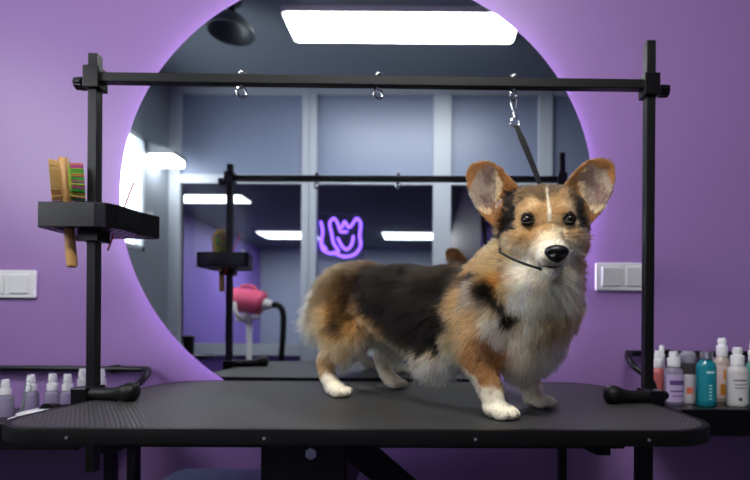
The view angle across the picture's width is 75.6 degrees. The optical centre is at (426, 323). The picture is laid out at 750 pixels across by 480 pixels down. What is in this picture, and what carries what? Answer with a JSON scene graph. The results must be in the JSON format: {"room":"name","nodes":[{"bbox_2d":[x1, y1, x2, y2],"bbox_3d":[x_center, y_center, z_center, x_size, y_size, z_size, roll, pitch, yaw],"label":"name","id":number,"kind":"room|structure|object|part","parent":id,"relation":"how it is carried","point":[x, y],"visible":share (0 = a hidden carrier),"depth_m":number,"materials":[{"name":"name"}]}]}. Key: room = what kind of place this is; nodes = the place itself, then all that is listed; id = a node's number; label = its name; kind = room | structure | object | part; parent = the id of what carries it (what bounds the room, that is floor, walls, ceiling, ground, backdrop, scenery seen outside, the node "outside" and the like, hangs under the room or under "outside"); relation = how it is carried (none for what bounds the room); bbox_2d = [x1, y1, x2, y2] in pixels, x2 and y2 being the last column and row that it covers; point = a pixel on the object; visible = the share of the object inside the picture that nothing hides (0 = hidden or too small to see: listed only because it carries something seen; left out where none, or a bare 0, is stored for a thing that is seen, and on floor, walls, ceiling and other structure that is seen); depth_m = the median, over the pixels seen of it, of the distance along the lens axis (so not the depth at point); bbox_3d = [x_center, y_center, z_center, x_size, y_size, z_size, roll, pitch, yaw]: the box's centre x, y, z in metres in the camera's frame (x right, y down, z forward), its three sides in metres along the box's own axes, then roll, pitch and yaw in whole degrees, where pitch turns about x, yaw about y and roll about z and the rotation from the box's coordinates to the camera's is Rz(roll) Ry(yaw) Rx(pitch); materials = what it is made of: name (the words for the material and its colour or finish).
{"room":"dog grooming salon","nodes":[
{"label":"dog grooming salon","id":0,"kind":"room"},
{"bbox_2d":[0,0,749,479],"bbox_3d":[0.293,-0.434,1.480,4.820,2.800,0.100,0,0,0],"label":"wall","id":1,"kind":"structure","parent":0,"point":[702,258],"depth_m":1.43,"materials":[{"name":"purple paint"}]},
{"bbox_2d":[0,270,36,297],"bbox_3d":[-1.241,-0.119,1.421,0.162,0.082,0.017,0,0,0],"label":"wall switch","id":2,"kind":"object","parent":1,"relation":"attached to","point":[13,283],"visible":1,"depth_m":1.42,"materials":[{"name":"white plastic"}]},
{"bbox_2d":[0,365,150,449],"bbox_3d":[-1.202,0.212,1.296,0.807,0.186,0.267,0,0,0],"label":"wall shelf","id":3,"kind":"object","parent":1,"relation":"attached to","point":[146,370],"visible":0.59,"depth_m":1.40,"materials":[{"name":"black plastic"}]},
{"bbox_2d":[0,379,14,416],"bbox_3d":[-1.142,0.200,1.300,0.040,0.100,0.032,0,0,-7],"label":"bottle","id":4,"kind":"object","parent":3,"relation":"on","point":[7,401],"visible":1,"depth_m":1.29,"materials":[{"name":"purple plastic"}]},
{"bbox_2d":[8,408,38,418],"bbox_3d":[-1.008,0.236,1.235,0.064,0.028,0.100,0,0,0],"label":"folded cloth","id":5,"kind":"object","parent":3,"relation":"on","point":[35,409],"visible":0.19,"depth_m":1.20,"materials":[{"name":"white fabric"}]},
{"bbox_2d":[19,383,31,411],"bbox_3d":[-1.064,0.204,1.270,0.037,0.095,0.004,0,0,0],"label":"scissors","id":6,"kind":"object","parent":3,"relation":"on","point":[30,385],"visible":0.88,"depth_m":1.27,"materials":[{"name":"silver metal"}]},
{"bbox_3d":[-1.069,0.213,1.270,0.025,0.076,0.003,0,0,0],"label":"blade","id":7,"kind":"part","parent":6,"relation":"part of","materials":[{"name":"silver metal"}]},
{"bbox_2d":[22,374,39,410],"bbox_3d":[-1.097,0.195,1.330,0.042,0.110,0.034,0,0,11],"label":"bottle","id":8,"kind":"object","parent":3,"relation":"on","point":[32,401],"visible":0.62,"depth_m":1.32,"materials":[{"name":"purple plastic"}]},
{"bbox_2d":[0,408,84,449],"bbox_3d":[-1.224,0.272,1.296,0.763,0.065,0.266,0,0,0],"label":"tray","id":9,"kind":"object","parent":3,"relation":"on","point":[4,445],"depth_m":1.16,"materials":[{"name":"black plastic"}]},
{"bbox_2d":[44,373,60,403],"bbox_3d":[-1.046,0.195,1.340,0.042,0.112,0.034,0,0,2],"label":"bottle","id":10,"kind":"object","parent":3,"relation":"on","point":[51,395],"visible":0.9,"depth_m":1.33,"materials":[{"name":"purple plastic"}]},
{"bbox_2d":[36,403,68,411],"bbox_3d":[-0.978,0.225,1.275,0.039,0.043,0.114,0,0,0],"label":"hair clipper","id":11,"kind":"object","parent":3,"relation":"on","point":[46,406],"visible":0.35,"depth_m":1.23,"materials":[{"name":"black plastic"}]},
{"bbox_2d":[59,374,72,403],"bbox_3d":[-0.996,0.195,1.330,0.040,0.112,0.032,0,0,10],"label":"bottle","id":12,"kind":"object","parent":3,"relation":"on","point":[65,395],"visible":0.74,"depth_m":1.32,"materials":[{"name":"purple plastic"}]},
{"bbox_3d":[-1.200,0.186,1.360,0.803,0.129,0.118,0,0,0],"label":"guard rail","id":13,"kind":"part","parent":3,"relation":"part of","materials":[{"name":"black plastic"}]},
{"bbox_2d":[77,369,85,386],"bbox_3d":[-0.976,0.189,1.360,0.040,0.124,0.032,0,0,9],"label":"bottle","id":14,"kind":"object","parent":3,"relation":"on","point":[81,381],"visible":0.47,"depth_m":1.35,"materials":[{"name":"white plastic"}]},
{"bbox_2d":[101,369,107,387],"bbox_3d":[-0.924,0.190,1.360,0.040,0.124,0.032,0,0,2],"label":"bottle","id":15,"kind":"object","parent":3,"relation":"on","point":[103,379],"visible":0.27,"depth_m":1.36,"materials":[{"name":"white plastic"}]},
{"bbox_2d":[120,0,590,381],"bbox_3d":[-0.205,-0.376,1.415,1.380,1.304,0.030,0,0,0],"label":"round mirror","id":16,"kind":"object","parent":1,"relation":"attached to","point":[257,194],"visible":0.56,"depth_m":1.40,"materials":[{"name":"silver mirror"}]},
{"bbox_2d":[595,263,641,290],"bbox_3d":[0.581,-0.140,1.421,0.162,0.082,0.017,0,0,0],"label":"wall switch","id":17,"kind":"object","parent":1,"relation":"attached to","point":[608,276],"visible":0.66,"depth_m":1.42,"materials":[{"name":"white plastic"}]},
{"bbox_2d":[625,349,749,435],"bbox_3d":[1.037,0.176,1.296,0.932,0.197,0.267,0,0,0],"label":"wall shelf","id":18,"kind":"object","parent":1,"relation":"attached to","point":[723,419],"visible":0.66,"depth_m":1.16,"materials":[{"name":"black plastic"}]},
{"bbox_2d":[654,351,663,389],"bbox_3d":[0.639,0.145,1.330,0.040,0.142,0.032,0,0,4],"label":"bottle","id":19,"kind":"object","parent":18,"relation":"on","point":[658,362],"visible":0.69,"depth_m":1.32,"materials":[{"name":"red plastic"}]},
{"bbox_2d":[659,345,666,368],"bbox_3d":[0.662,0.138,1.355,0.030,0.157,0.024,0,0,8],"label":"bottle","id":20,"kind":"object","parent":18,"relation":"on","point":[661,347],"visible":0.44,"depth_m":1.35,"materials":[{"name":"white plastic"}]},
{"bbox_2d":[663,351,683,404],"bbox_3d":[0.668,0.144,1.300,0.052,0.145,0.042,0,0,-3],"label":"bottle","id":21,"kind":"object","parent":18,"relation":"on","point":[673,375],"visible":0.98,"depth_m":1.28,"materials":[{"name":"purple plastic"}]},
{"bbox_2d":[670,380,683,384],"bbox_3d":[0.669,0.157,1.282,0.039,0.012,0.007,0,0,-3],"label":"print","id":22,"kind":"object","parent":21,"relation":"on","point":[672,382],"depth_m":1.28,"materials":[{"name":"purple paper"}]},
{"bbox_3d":[1.035,0.150,1.360,0.928,0.140,0.118,0,0,0],"label":"guard rail","id":23,"kind":"part","parent":18,"relation":"part of","materials":[{"name":"black plastic"}]},
{"bbox_2d":[678,351,696,403],"bbox_3d":[0.716,0.146,1.326,0.050,0.142,0.039,0,0,10],"label":"bottle","id":24,"kind":"object","parent":18,"relation":"on","point":[688,359],"visible":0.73,"depth_m":1.31,"materials":[{"name":"grey plastic"}]},
{"bbox_2d":[687,387,692,393],"bbox_3d":[0.716,0.182,1.308,0.016,0.018,0.001,0,0,10],"label":"print","id":25,"kind":"object","parent":24,"relation":"attached to","point":[689,389],"depth_m":1.31,"materials":[{"name":"orange paper"}]},
{"bbox_2d":[696,351,716,406],"bbox_3d":[0.744,0.145,1.280,0.051,0.144,0.041,0,0,-1],"label":"bottle","id":26,"kind":"object","parent":18,"relation":"on","point":[706,368],"visible":1,"depth_m":1.26,"materials":[{"name":"teal plastic"}]},
{"bbox_2d":[665,402,749,435],"bbox_3d":[1.058,0.242,1.296,0.888,0.065,0.266,0,0,0],"label":"tray","id":27,"kind":"object","parent":18,"relation":"on","point":[723,419],"depth_m":1.16,"materials":[{"name":"black plastic"}]},
{"bbox_2d":[713,338,730,402],"bbox_3d":[0.826,0.128,1.345,0.046,0.180,0.037,0,0,3],"label":"bottle","id":28,"kind":"object","parent":18,"relation":"on","point":[722,362],"visible":0.77,"depth_m":1.33,"materials":[{"name":"beige plastic"}]},
{"bbox_2d":[720,384,725,394],"bbox_3d":[0.824,0.182,1.327,0.024,0.031,0.003,0,0,3],"label":"print","id":29,"kind":"object","parent":28,"relation":"attached to","point":[723,386],"depth_m":1.33},
{"bbox_2d":[726,347,748,406],"bbox_3d":[0.827,0.140,1.280,0.052,0.156,0.042,0,0,10],"label":"bottle","id":30,"kind":"object","parent":18,"relation":"on","point":[737,374],"visible":1,"depth_m":1.26,"materials":[{"name":"grey plastic"}]},
{"bbox_2d":[745,344,749,403],"bbox_3d":[0.891,0.132,1.310,0.044,0.173,0.035,0,0,0],"label":"bottle","id":31,"kind":"object","parent":18,"relation":"on","point":[747,365],"visible":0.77,"depth_m":1.30,"materials":[{"name":"teal plastic"}]},
{"bbox_3d":[-0.007,1.014,-3.785,8.400,0.100,10.630,0,0,0],"label":"floor","id":32,"kind":"structure","parent":0,"visible":0},
{"bbox_2d":[162,469,260,479],"bbox_3d":[-0.539,0.672,1.178,0.404,0.576,0.411,0,0,0],"label":"stool","id":33,"kind":"object","parent":32,"relation":"on","point":[186,474],"visible":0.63,"depth_m":1.22,"materials":[{"name":"blue plastic"}]},
{"bbox_2d":[2,380,709,479],"bbox_3d":[-0.116,0.563,1.049,1.188,0.801,0.627,0,0,-1],"label":"table","id":34,"kind":"object","parent":32,"relation":"on","point":[302,431],"visible":0.97,"depth_m":0.81,"materials":[{"name":"rubber"}]},
{"bbox_3d":[-0.558,0.557,0.845,0.016,0.746,0.016,0,0,-1],"label":"leg","id":35,"kind":"part","parent":34,"relation":"part of","materials":[{"name":"black metal"}]},
{"bbox_3d":[-0.518,0.557,0.845,0.016,0.746,0.016,0,0,-1],"label":"leg","id":36,"kind":"part","parent":34,"relation":"part of","materials":[{"name":"black metal"}]},
{"bbox_2d":[70,40,670,479],"bbox_3d":[-0.115,-0.103,1.023,1.296,1.044,0.088,0,0,-1],"label":"rack","id":37,"kind":"object","parent":34,"relation":"attached to","point":[95,80],"visible":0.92,"depth_m":1.04,"materials":[{"name":"black metal"}]},
{"bbox_3d":[-0.748,-0.521,1.042,0.025,0.029,0.028,0,0,-1],"label":"clamp knob","id":38,"kind":"part","parent":37,"relation":"part of","materials":[{"name":"black plastic"}]},
{"bbox_3d":[-0.723,-0.132,1.042,0.020,0.904,0.020,0,0,-1],"label":"post","id":39,"kind":"part","parent":37,"relation":"part of","materials":[{"name":"black metal"}]},
{"bbox_2d":[38,202,159,243],"bbox_3d":[-0.717,-0.214,1.058,0.186,0.073,0.147,0,0,0],"label":"tray","id":40,"kind":"object","parent":37,"relation":"attached to","point":[91,221],"visible":0.93,"depth_m":1.00,"materials":[{"name":"black plastic"}]},
{"bbox_2d":[48,157,85,267],"bbox_3d":[-0.764,-0.236,1.020,0.065,0.232,0.062,0,0,-37],"label":"brush","id":41,"kind":"object","parent":40,"relation":"in","point":[67,180],"visible":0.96,"depth_m":1.01,"materials":[{"name":"brown wood"}]},
{"bbox_2d":[68,164,72,201],"bbox_3d":[-0.761,-0.301,1.022,0.012,0.088,0.054,-5,3,-37],"label":"brush","id":42,"kind":"object","parent":41,"relation":"on","point":[70,166],"depth_m":1.00,"materials":[{"name":"plastic"}]},
{"bbox_2d":[107,182,134,250],"bbox_3d":[-0.696,-0.244,1.090,0.062,0.157,0.004,0,0,0],"label":"stick","id":43,"kind":"object","parent":40,"relation":"in","point":[131,188],"visible":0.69,"depth_m":1.09,"materials":[{"name":"red paint"}]},
{"bbox_2d":[498,97,541,270],"bbox_3d":[0.207,-0.290,0.900,0.129,0.419,0.299,0,0,15],"label":"leash","id":44,"kind":"object","parent":37,"relation":"hanging from","point":[520,135],"visible":0.65,"depth_m":1.01,"materials":[{"name":"black fabric"}]},
{"bbox_3d":[0.487,-0.099,1.057,0.020,1.044,0.020,0,0,-1],"label":"post","id":45,"kind":"part","parent":37,"relation":"part of","materials":[{"name":"black metal"}]},
{"bbox_3d":[0.517,-0.512,1.058,0.025,0.029,0.028,0,0,-1],"label":"clamp knob","id":46,"kind":"part","parent":37,"relation":"part of","materials":[{"name":"black plastic"}]},
{"bbox_2d":[291,157,616,420],"bbox_3d":[0.016,-0.071,1.018,0.715,0.466,0.256,0,0,41],"label":"dog","id":47,"kind":"object","parent":34,"relation":"on","point":[487,317],"visible":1,"depth_m":0.87},
{"bbox_3d":[0.352,0.564,1.256,0.020,0.746,0.020,0,0,-1],"label":"leg","id":48,"kind":"part","parent":34,"relation":"part of","materials":[{"name":"black metal"}]},
{"bbox_3d":[0.378,0.564,0.856,0.016,0.746,0.016,0,0,-1],"label":"leg","id":49,"kind":"part","parent":34,"relation":"part of","materials":[{"name":"black metal"}]}
]}

